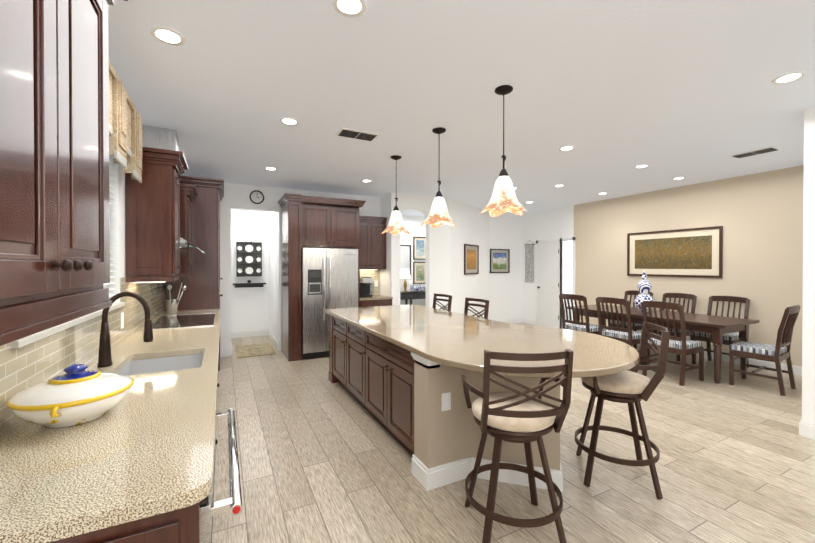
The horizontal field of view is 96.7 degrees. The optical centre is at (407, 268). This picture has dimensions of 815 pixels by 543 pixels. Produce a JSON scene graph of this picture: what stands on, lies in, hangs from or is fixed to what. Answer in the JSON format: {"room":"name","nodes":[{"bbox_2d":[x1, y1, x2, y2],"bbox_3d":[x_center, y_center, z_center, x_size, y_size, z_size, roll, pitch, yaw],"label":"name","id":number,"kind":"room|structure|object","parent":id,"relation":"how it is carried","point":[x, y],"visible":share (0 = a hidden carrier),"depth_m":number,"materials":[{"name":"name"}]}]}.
{"room":"dining room and kitchen","nodes":[
{"label":"dining room and kitchen","id":0,"kind":"room"},
{"bbox_2d":[106,125,142,304],"bbox_3d":[-1.790,0.055,1.857,0.140,2.840,8.570,0,0,-27],"label":"wall","id":1,"kind":"structure","parent":0,"point":[118,238],"depth_m":2.65,"materials":[{"name":"white paint"}]},
{"bbox_2d":[0,0,113,319],"bbox_3d":[-0.971,-0.442,0.769,0.330,1.030,0.993,0,0,-27],"label":"upper cabinet","id":2,"kind":"object","parent":1,"relation":"attached to","point":[54,180],"depth_m":0.84,"materials":[{"name":"brown wood"}]},
{"bbox_2d":[11,285,124,348],"bbox_3d":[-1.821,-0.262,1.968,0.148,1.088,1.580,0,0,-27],"label":"window sill","id":3,"kind":"structure","parent":1,"relation":"in","point":[22,342],"depth_m":1.61,"materials":[{"name":"white wood"}]},
{"bbox_2d":[0,277,162,432],"bbox_3d":[-2.083,0.159,2.595,0.006,0.779,4.350,0,0,-27],"label":"backsplash","id":4,"kind":"structure","parent":1,"relation":"attached to","point":[39,361],"depth_m":1.75,"materials":[{"name":"beige tile"}]},
{"bbox_2d":[121,312,123,328],"bbox_3d":[-2.134,0.389,2.711,0.006,0.120,0.080,0,0,-27],"label":"outlet","id":5,"kind":"object","parent":4,"relation":"attached to","point":[122,320],"visible":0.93,"depth_m":2.71,"materials":[{"name":"white plastic"}]},
{"bbox_2d":[103,159,117,303],"bbox_3d":[-1.811,-0.277,1.973,0.060,1.057,1.480,0,0,-27],"label":"window blinds","id":6,"kind":"object","parent":1,"relation":"attached to","point":[111,180],"visible":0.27,"depth_m":2.58,"materials":[{"name":"white"}]},
{"bbox_2d":[109,60,141,182],"bbox_3d":[-1.715,-0.910,2.012,0.136,0.511,1.730,0,0,-27],"label":"window valance","id":7,"kind":"object","parent":1,"relation":"attached to","point":[125,134],"visible":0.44,"depth_m":2.28,"materials":[{"name":"fabric"}]},
{"bbox_2d":[125,147,187,281],"bbox_3d":[-2.125,-0.424,3.102,0.392,1.060,0.530,0,0,-27],"label":"upper cabinet","id":8,"kind":"object","parent":1,"relation":"attached to","point":[152,219],"visible":0.79,"depth_m":2.91,"materials":[{"name":"brown wood"}]},
{"bbox_2d":[143,125,206,254],"bbox_3d":[-2.377,-0.763,3.732,0.517,1.225,0.915,0,0,-27],"label":"range hood","id":9,"kind":"object","parent":1,"relation":"attached to","point":[161,138],"visible":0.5,"depth_m":3.54,"materials":[{"name":"silver metal"}]},
{"bbox_2d":[178,184,197,276],"bbox_3d":[-2.761,-0.433,4.350,0.392,1.060,0.590,0,0,-27],"label":"upper cabinet","id":10,"kind":"object","parent":1,"relation":"attached to","point":[188,193],"visible":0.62,"depth_m":4.18,"materials":[{"name":"brown wood"}]},
{"bbox_2d":[220,183,379,356],"bbox_3d":[-2.056,0.022,6.463,3.570,2.840,0.120,0,0,-27],"label":"wall","id":11,"kind":"structure","parent":0,"point":[243,217],"depth_m":7.05,"materials":[{"name":"white paint"}]},
{"bbox_2d":[236,239,261,276],"bbox_3d":[-3.296,-0.220,7.540,0.480,0.768,0.130,0,0,-27],"label":"framed picture","id":12,"kind":"object","parent":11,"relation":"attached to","point":[248,258],"visible":1,"depth_m":7.50,"materials":[{"name":"black wood"}]},
{"bbox_2d":[233,280,265,287],"bbox_3d":[-3.285,0.315,7.533,0.630,0.159,0.160,0,0,-27],"label":"shelf","id":13,"kind":"object","parent":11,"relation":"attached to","point":[248,284],"visible":1,"depth_m":7.51,"materials":[{"name":"black wood"}]},
{"bbox_2d":[250,190,263,203],"bbox_3d":[-2.544,-1.205,6.123,0.230,0.230,0.026,0,0,-27],"label":"wall clock","id":14,"kind":"object","parent":11,"relation":"attached to","point":[256,196],"visible":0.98,"depth_m":6.13,"materials":[{"name":"white"}]},
{"bbox_2d":[268,329,277,349],"bbox_3d":[-2.646,1.372,7.115,0.017,0.130,1.500,0,0,-27],"label":"baseboard","id":15,"kind":"structure","parent":11,"relation":"attached to","point":[274,340],"depth_m":6.97,"materials":[{"name":"white wood"}]},
{"bbox_2d":[301,201,360,248],"bbox_3d":[-1.428,-0.727,6.343,1.015,0.740,0.647,0,0,-27],"label":"upper cabinet","id":16,"kind":"object","parent":11,"relation":"attached to","point":[316,222],"depth_m":6.04,"materials":[{"name":"brown wood"}]},
{"bbox_2d":[360,269,379,294],"bbox_3d":[-0.834,0.268,7.016,0.648,0.499,0.008,0,0,-27],"label":"backsplash","id":17,"kind":"structure","parent":11,"relation":"attached to","point":[374,275],"depth_m":7.10,"materials":[{"name":"beige tile"}]},
{"bbox_2d":[359,216,386,269],"bbox_3d":[-0.740,-0.467,6.847,0.623,0.988,0.376,0,0,-27],"label":"upper cabinet","id":18,"kind":"object","parent":11,"relation":"attached to","point":[372,242],"visible":0.83,"depth_m":6.73,"materials":[{"name":"brown wood"}]},
{"bbox_2d":[380,192,396,304],"bbox_3d":[-0.365,0.019,6.943,0.120,2.840,0.540,0,0,-27],"label":"wall","id":19,"kind":"structure","parent":0,"point":[388,276],"depth_m":6.75,"materials":[{"name":"white paint"}]},
{"bbox_2d":[397,193,520,319],"bbox_3d":[0.949,0.005,8.836,4.180,2.840,2.720,0,0,-27],"label":"wall","id":20,"kind":"structure","parent":0,"point":[486,231],"depth_m":8.26,"materials":[{"name":"white paint"}]},
{"bbox_2d":[400,245,410,275],"bbox_3d":[-0.132,-0.181,9.656,0.500,0.900,0.030,0,0,-27],"label":"mirror","id":21,"kind":"object","parent":20,"relation":"attached to","point":[405,256],"visible":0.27,"depth_m":9.70,"materials":[{"name":"black mirror"}]},
{"bbox_2d":[413,237,425,259],"bbox_3d":[0.349,-0.552,9.898,0.420,0.620,0.030,0,0,-27],"label":"framed picture","id":22,"kind":"object","parent":20,"relation":"attached to","point":[419,248],"visible":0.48,"depth_m":9.89,"materials":[{"name":"black"}]},
{"bbox_2d":[413,262,425,283],"bbox_3d":[0.349,0.117,9.903,0.420,0.600,0.030,0,0,-27],"label":"framed picture","id":23,"kind":"object","parent":20,"relation":"attached to","point":[419,272],"visible":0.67,"depth_m":9.89,"materials":[{"name":"black"}]},
{"bbox_2d":[464,244,478,274],"bbox_3d":[1.429,-0.199,8.076,0.030,0.660,0.740,0,0,34],"label":"framed picture","id":24,"kind":"object","parent":20,"relation":"attached to","point":[471,259],"visible":1,"depth_m":8.07,"materials":[{"name":"brown paper"}]},
{"bbox_2d":[490,249,509,272],"bbox_3d":[2.323,-0.187,9.111,0.620,0.600,0.030,0,0,-27],"label":"framed picture","id":25,"kind":"object","parent":20,"relation":"attached to","point":[499,260],"visible":1,"depth_m":9.11,"materials":[{"name":"black"}]},
{"bbox_2d":[494,318,520,323],"bbox_3d":[2.480,1.357,9.212,1.040,0.130,0.016,0,0,-27],"label":"baseboard","id":26,"kind":"structure","parent":20,"relation":"attached to","point":[515,320],"depth_m":9.30,"materials":[{"name":"white wood"}]},
{"bbox_2d":[108,0,814,216],"bbox_3d":[1.730,-1.412,4.892,9.500,0.050,11.000,0,0,-27],"label":"ceiling","id":27,"kind":"structure","parent":0,"point":[614,92],"depth_m":2.79,"materials":[{"name":"white paint"}]},
{"bbox_2d":[150,26,185,45],"bbox_3d":[-1.406,-1.362,2.127,0.175,0.008,0.175,0,0,-33],"label":"recessed light","id":28,"kind":"object","parent":27,"relation":"in","point":[166,35],"depth_m":2.12,"materials":[{"name":"white"}]},
{"bbox_2d":[264,167,276,170],"bbox_3d":[-1.893,-1.383,5.021,0.175,0.008,0.175,0,0,-33],"label":"recessed light","id":29,"kind":"object","parent":27,"relation":"in","point":[267,168],"depth_m":5.01,"materials":[{"name":"white"}]},
{"bbox_2d":[280,117,298,125],"bbox_3d":[-1.102,-1.371,3.381,0.175,0.008,0.175,0,0,-33],"label":"recessed light","id":30,"kind":"object","parent":27,"relation":"in","point":[285,120],"depth_m":3.38,"materials":[{"name":"white"}]},
{"bbox_2d":[332,0,366,16],"bbox_3d":[-0.299,-1.360,1.871,0.175,0.008,0.175,0,1,-36],"label":"recessed light","id":31,"kind":"object","parent":27,"relation":"in","point":[346,8],"depth_m":1.89,"materials":[{"name":"white"}]},
{"bbox_2d":[336,127,379,141],"bbox_3d":[-0.510,-1.370,3.717,0.400,0.015,0.220,0,0,-27],"label":"ceiling vent","id":32,"kind":"object","parent":27,"relation":"in","point":[356,134],"visible":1,"depth_m":3.69,"materials":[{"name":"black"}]},
{"bbox_2d":[382,155,409,234],"bbox_3d":[-0.128,-0.906,4.498,0.346,0.952,0.357,0,0,-27],"label":"pendant light","id":33,"kind":"object","parent":27,"relation":"hanging from","point":[395,226],"visible":1,"depth_m":4.44,"materials":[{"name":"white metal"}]},
{"bbox_2d":[421,127,454,227],"bbox_3d":[0.326,-0.899,3.607,0.346,0.952,0.357,0,0,-27],"label":"pendant light","id":34,"kind":"object","parent":27,"relation":"hanging from","point":[438,215],"visible":1,"depth_m":3.55,"materials":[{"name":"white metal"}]},
{"bbox_2d":[480,85,525,216],"bbox_3d":[0.748,-0.894,2.779,0.346,0.952,0.357,0,0,-27],"label":"pendant light","id":35,"kind":"object","parent":27,"relation":"hanging from","point":[503,199],"visible":1,"depth_m":2.72,"materials":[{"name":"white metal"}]},
{"bbox_2d":[558,146,574,150],"bbox_3d":[1.826,-1.376,4.155,0.175,0.008,0.175,0,0,-33],"label":"recessed light","id":36,"kind":"object","parent":27,"relation":"in","point":[565,148],"depth_m":4.15,"materials":[{"name":"white"}]},
{"bbox_2d":[634,164,648,167],"bbox_3d":[3.170,-1.382,4.908,0.175,0.008,0.175,0,1,39],"label":"recessed light","id":37,"kind":"object","parent":27,"relation":"in","point":[644,165],"depth_m":4.90,"materials":[{"name":"white"}]},
{"bbox_2d":[672,177,685,179],"bbox_3d":[4.176,-1.387,5.577,0.175,0.008,0.175,0,0,-33],"label":"recessed light","id":38,"kind":"object","parent":27,"relation":"in","point":[677,178],"depth_m":5.58,"materials":[{"name":"white"}]},
{"bbox_2d":[729,146,781,158],"bbox_3d":[4.128,-1.374,4.307,0.220,0.015,0.400,0,0,-27],"label":"ceiling vent","id":39,"kind":"object","parent":27,"relation":"in","point":[756,152],"visible":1,"depth_m":4.27,"materials":[{"name":"white metal"}]},
{"bbox_2d":[771,71,806,83],"bbox_3d":[2.732,-1.365,2.597,0.175,0.008,0.175,0,0,24],"label":"recessed light","id":40,"kind":"object","parent":27,"relation":"in","point":[793,76],"depth_m":2.59,"materials":[{"name":"white"}]},
{"bbox_2d":[215,323,814,542],"bbox_3d":[1.730,1.478,4.913,9.500,0.050,11.000,0,0,-27],"label":"floor","id":41,"kind":"structure","parent":0,"point":[322,458],"depth_m":2.61,"materials":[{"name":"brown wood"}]},
{"bbox_2d":[50,502,199,542],"bbox_3d":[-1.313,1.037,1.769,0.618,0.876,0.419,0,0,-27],"label":"base cabinet","id":42,"kind":"object","parent":41,"relation":"on","point":[181,525],"depth_m":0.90,"materials":[{"name":"brown wood"}]},
{"bbox_2d":[0,309,220,542],"bbox_3d":[-1.789,0.569,2.736,0.652,0.040,4.368,0,0,-27],"label":"countertop","id":43,"kind":"structure","parent":42,"relation":"on","point":[144,448],"depth_m":1.09,"materials":[{"name":"stone"}]},
{"bbox_2d":[6,364,133,427],"bbox_3d":[-1.237,0.458,1.350,0.349,0.201,0.405,0,0,-27],"label":"tureen","id":44,"kind":"object","parent":43,"relation":"on","point":[75,394],"visible":1,"depth_m":1.26,"materials":[{"name":"ceramic"}]},
{"bbox_2d":[97,292,152,367],"bbox_3d":[-1.623,0.344,2.085,0.261,0.417,0.095,0,0,-27],"label":"faucet","id":45,"kind":"object","parent":43,"relation":"on","point":[105,357],"visible":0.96,"depth_m":2.06,"materials":[{"name":"brown metal"}]},
{"bbox_2d":[118,354,203,375],"bbox_3d":[-1.471,0.702,2.181,0.432,0.214,0.562,0,0,-27],"label":"sink","id":46,"kind":"object","parent":43,"relation":"in","point":[144,366],"depth_m":2.41,"materials":[{"name":"white ceramic"}]},
{"bbox_2d":[162,283,186,313],"bbox_3d":[-2.776,0.353,4.316,0.255,0.367,0.260,0,0,-27],"label":"utensil crock","id":47,"kind":"object","parent":43,"relation":"on","point":[172,306],"visible":1,"depth_m":4.29,"materials":[{"name":"silver metal"}]},
{"bbox_2d":[152,313,214,329],"bbox_3d":[-2.299,0.537,3.750,0.530,0.008,1.000,0,0,-27],"label":"cooktop","id":48,"kind":"object","parent":43,"relation":"in","point":[182,321],"visible":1,"depth_m":3.65,"materials":[{"name":"black glass"}]},
{"bbox_2d":[200,409,242,542],"bbox_3d":[-0.960,1.042,1.250,0.682,0.875,0.818,0,0,-27],"label":"dishwasher","id":49,"kind":"object","parent":42,"relation":"in","point":[211,508],"visible":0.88,"depth_m":1.13,"materials":[{"name":"silver metal"}]},
{"bbox_2d":[162,183,221,367],"bbox_3d":[-3.059,0.178,5.211,0.638,2.547,1.194,0,0,-27],"label":"tall cabinet","id":50,"kind":"object","parent":41,"relation":"on","point":[202,284],"depth_m":4.74,"materials":[{"name":"brown wood"}]},
{"bbox_2d":[231,329,267,337],"bbox_3d":[-3.309,1.369,7.609,0.690,0.130,0.017,0,0,-27],"label":"baseboard","id":51,"kind":"structure","parent":41,"relation":"on","point":[238,334],"depth_m":7.60,"materials":[{"name":"white wood"}]},
{"bbox_2d":[235,343,275,357],"bbox_3d":[-2.693,1.436,6.390,0.600,0.011,0.950,0,0,-27],"label":"area rug","id":52,"kind":"object","parent":41,"relation":"on","point":[251,350],"visible":1,"depth_m":6.32,"materials":[{"name":"beige fabric"}]},
{"bbox_2d":[281,197,301,360],"bbox_3d":[-1.933,0.175,6.003,0.199,2.540,0.805,0,0,-27],"label":"tall cabinet","id":53,"kind":"object","parent":41,"relation":"on","point":[291,349],"depth_m":5.67,"materials":[{"name":"brown wood"}]},
{"bbox_2d":[301,248,357,358],"bbox_3d":[-1.407,0.549,6.228,0.910,1.750,0.876,0,0,-27],"label":"fridge","id":54,"kind":"object","parent":41,"relation":"on","point":[329,278],"visible":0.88,"depth_m":5.82,"materials":[{"name":"grey metal"}]},
{"bbox_2d":[328,315,347,390],"bbox_3d":[-0.555,1.018,4.522,0.645,0.876,0.805,0,0,-27],"label":"base cabinet","id":55,"kind":"object","parent":41,"relation":"on","point":[338,329],"depth_m":4.39,"materials":[{"name":"brown wood"}]},
{"bbox_2d":[348,323,359,402],"bbox_3d":[-0.266,1.022,3.959,0.640,0.876,0.740,0,0,-27],"label":"base cabinet","id":56,"kind":"object","parent":41,"relation":"on","point":[353,331],"depth_m":3.86,"materials":[{"name":"brown wood"}]},
{"bbox_2d":[360,299,391,306],"bbox_3d":[-0.688,1.002,6.755,0.623,0.877,0.607,0,0,-27],"label":"base cabinet","id":57,"kind":"object","parent":41,"relation":"on","point":[373,303],"visible":0.21,"depth_m":6.48,"materials":[{"name":"brown wood"}]},
{"bbox_2d":[360,295,392,300],"bbox_3d":[-0.692,0.540,6.745,0.641,0.040,0.616,0,0,-27],"label":"countertop","id":58,"kind":"structure","parent":57,"relation":"on","point":[378,297],"depth_m":6.51,"materials":[{"name":"stone"}]},
{"bbox_2d":[360,277,373,296],"bbox_3d":[-0.761,0.337,6.814,0.265,0.364,0.265,0,0,-27],"label":"coffee maker","id":59,"kind":"object","parent":58,"relation":"on","point":[365,286],"visible":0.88,"depth_m":6.79,"materials":[{"name":"black plastic"}]},
{"bbox_2d":[360,329,413,454],"bbox_3d":[0.095,1.027,3.252,0.640,0.876,1.128,0,0,-27],"label":"base cabinet","id":60,"kind":"object","parent":41,"relation":"on","point":[372,374],"depth_m":3.05,"materials":[{"name":"brown wood"}]},
{"bbox_2d":[400,291,425,304],"bbox_3d":[0.035,1.020,9.557,1.400,0.800,0.358,0,0,-27],"label":"console table","id":61,"kind":"object","parent":41,"relation":"on","point":[406,296],"visible":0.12,"depth_m":9.44,"materials":[{"name":"black wood"}]},
{"bbox_2d":[400,268,410,291],"bbox_3d":[-0.058,0.310,9.448,0.300,0.619,0.300,0,0,-27],"label":"table lamp","id":62,"kind":"object","parent":61,"relation":"on","point":[405,273],"visible":1,"depth_m":9.36,"materials":[{"name":"white fabric"}]},
{"bbox_2d":[410,283,425,291],"bbox_3d":[0.323,0.508,9.691,0.568,0.220,0.155,0,0,-27],"label":"jars","id":63,"kind":"object","parent":61,"relation":"on","point":[413,288],"visible":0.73,"depth_m":9.65},
{"bbox_2d":[433,293,451,311],"bbox_3d":[0.314,0.916,5.197,0.561,1.074,0.552,0,0,-27],"label":"bar stool","id":64,"kind":"object","parent":41,"relation":"on","point":[435,299],"visible":0.23,"depth_m":5.34,"materials":[{"name":"brown metal"}]},
{"bbox_2d":[464,297,488,318],"bbox_3d":[0.677,0.921,4.484,0.561,1.074,0.552,0,0,-27],"label":"bar stool","id":65,"kind":"object","parent":41,"relation":"on","point":[485,306],"visible":0.21,"depth_m":4.62,"materials":[{"name":"brown metal"}]},
{"bbox_2d":[411,352,559,469],"bbox_3d":[0.016,1.024,3.576,0.886,0.877,3.000,0,0,-27],"label":"base wall","id":66,"kind":"structure","parent":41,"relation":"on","point":[454,433],"depth_m":2.49,"materials":[{"name":"beige paint"}]},
{"bbox_2d":[441,392,450,411],"bbox_3d":[0.264,0.911,2.473,0.075,0.120,0.006,0,0,-27],"label":"outlet","id":67,"kind":"object","parent":66,"relation":"attached to","point":[445,401],"visible":1,"depth_m":2.47,"materials":[{"name":"white plastic"}]},
{"bbox_2d":[324,304,639,377],"bbox_3d":[0.397,0.563,3.581,1.600,0.040,3.450,0,0,-27],"label":"countertop","id":68,"kind":"structure","parent":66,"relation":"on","point":[455,340],"depth_m":2.76,"materials":[{"name":"stone"}]},
{"bbox_2d":[411,454,562,491],"bbox_3d":[0.543,1.403,2.470,1.045,0.135,0.202,0,0,4],"label":"baseboard","id":69,"kind":"structure","parent":66,"relation":"attached to","point":[440,475],"depth_m":2.47,"materials":[{"name":"white wood"}]},
{"bbox_2d":[462,349,573,542],"bbox_3d":[0.590,0.939,2.019,0.552,1.074,0.561,0,0,-2],"label":"bar stool","id":70,"kind":"object","parent":41,"relation":"on","point":[516,416],"visible":1,"depth_m":1.84,"materials":[{"name":"brown metal"}]},
{"bbox_2d":[559,294,605,334],"bbox_3d":[2.886,0.932,5.992,0.558,1.032,0.500,0,0,-27],"label":"dining chair","id":71,"kind":"object","parent":41,"relation":"on","point":[582,326],"visible":0.69,"depth_m":5.87,"materials":[{"name":"brown wood"}]},
{"bbox_2d":[595,297,649,370],"bbox_3d":[3.190,0.936,5.395,0.558,1.032,0.500,0,0,-27],"label":"dining chair","id":72,"kind":"object","parent":41,"relation":"on","point":[629,336],"visible":0.71,"depth_m":5.26,"materials":[{"name":"brown wood"}]},
{"bbox_2d":[575,322,670,499],"bbox_3d":[1.497,0.935,2.575,0.561,1.074,0.552,0,0,19],"label":"bar stool","id":73,"kind":"object","parent":41,"relation":"on","point":[632,386],"visible":0.85,"depth_m":2.45,"materials":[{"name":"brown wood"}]},
{"bbox_2d":[610,290,652,349],"bbox_3d":[4.060,0.927,6.590,0.558,1.032,0.500,0,0,-27],"label":"dining chair","id":74,"kind":"object","parent":41,"relation":"on","point":[636,326],"visible":0.33,"depth_m":6.52,"materials":[{"name":"brown wood"}]},
{"bbox_2d":[567,304,758,383],"bbox_3d":[3.782,1.068,5.675,0.950,0.760,2.300,0,0,-27],"label":"dining table","id":75,"kind":"object","parent":41,"relation":"on","point":[717,327],"visible":0.54,"depth_m":4.89,"materials":[{"name":"brown wood"}]},
{"bbox_2d":[634,271,653,311],"bbox_3d":[3.746,0.359,5.730,0.283,0.654,0.283,0,0,-27],"label":"vase","id":76,"kind":"object","parent":75,"relation":"on","point":[644,286],"visible":0.85,"depth_m":5.67,"materials":[{"name":"white ceramic"}]},
{"bbox_2d":[641,301,703,385],"bbox_3d":[3.494,0.940,4.798,0.558,1.032,0.500,0,0,-27],"label":"dining chair","id":77,"kind":"object","parent":41,"relation":"on","point":[682,346],"visible":0.73,"depth_m":4.63,"materials":[{"name":"brown wood"}]},
{"bbox_2d":[649,293,696,360],"bbox_3d":[4.364,0.932,5.993,0.558,1.032,0.500,0,0,-27],"label":"dining chair","id":78,"kind":"object","parent":41,"relation":"on","point":[692,297],"visible":0.33,"depth_m":5.95,"materials":[{"name":"brown wood"}]},
{"bbox_2d":[692,296,749,367],"bbox_3d":[4.668,0.936,5.396,0.558,1.032,0.500,0,0,-27],"label":"dining chair","id":79,"kind":"object","parent":41,"relation":"on","point":[730,338],"visible":0.54,"depth_m":5.41,"materials":[{"name":"brown wood"}]},
{"bbox_2d":[729,305,800,395],"bbox_3d":[4.385,0.943,4.445,0.500,1.032,0.558,0,0,-33],"label":"dining chair","id":80,"kind":"object","parent":41,"relation":"on","point":[778,352],"visible":1,"depth_m":4.33,"materials":[{"name":"brown wood"}]},
{"bbox_2d":[521,165,803,366],"bbox_3d":[4.361,0.019,6.899,0.140,2.840,6.070,0,0,-27],"label":"wall","id":81,"kind":"structure","parent":0,"point":[758,217],"depth_m":5.80,"materials":[{"name":"beige paint"}]},
{"bbox_2d":[521,318,535,325],"bbox_3d":[3.257,1.360,8.900,0.017,0.130,1.280,0,0,-27],"label":"baseboard","id":82,"kind":"structure","parent":81,"relation":"attached to","point":[526,321],"depth_m":9.23,"materials":[{"name":"white wood"}]},
{"bbox_2d":[525,243,533,282],"bbox_3d":[3.097,-0.179,9.200,0.016,1.082,0.360,0,0,-27],"label":"hanging banner","id":83,"kind":"object","parent":81,"relation":"attached to","point":[529,263],"visible":1,"depth_m":9.20,"materials":[{"name":"grey fabric"}]},
{"bbox_2d":[537,242,559,327],"bbox_3d":[3.335,0.404,8.641,0.104,2.035,0.640,0,0,-27],"label":"hall door","id":84,"kind":"structure","parent":81,"relation":"in","point":[548,287],"depth_m":8.62,"materials":[{"name":"white wood"}]},
{"bbox_2d":[536,237,574,327],"bbox_3d":[3.452,0.367,8.509,0.017,2.120,1.120,0,0,-27],"label":"door frame","id":85,"kind":"structure","parent":81,"relation":"attached to","point":[560,240],"depth_m":8.32,"materials":[{"name":"white wood"}]},
{"bbox_2d":[627,226,722,277],"bbox_3d":[4.566,-0.262,6.300,0.030,0.810,1.480,0,0,-27],"label":"picture frame","id":86,"kind":"object","parent":81,"relation":"attached to","point":[693,252],"visible":0.94,"depth_m":6.20,"materials":[{"name":"brown"}]},
{"bbox_2d":[637,344,801,375],"bbox_3d":[4.649,1.379,6.170,0.017,0.130,4.249,0,0,-27],"label":"baseboard","id":87,"kind":"structure","parent":81,"relation":"attached to","point":[797,370],"depth_m":5.23,"materials":[{"name":"white wood"}]},
{"bbox_2d":[802,108,814,423],"bbox_3d":[5.299,0.051,2.383,2.570,2.840,3.070,0,0,-27],"label":"wall","id":88,"kind":"structure","parent":0,"point":[808,367],"depth_m":3.13,"materials":[{"name":"white paint"}]},
{"bbox_2d":[799,420,814,439],"bbox_3d":[3.987,1.408,2.117,0.017,0.130,2.370,0,0,-27],"label":"baseboard","id":89,"kind":"structure","parent":88,"relation":"attached to","point":[806,429],"depth_m":3.14,"materials":[{"name":"white wood"}]}
]}

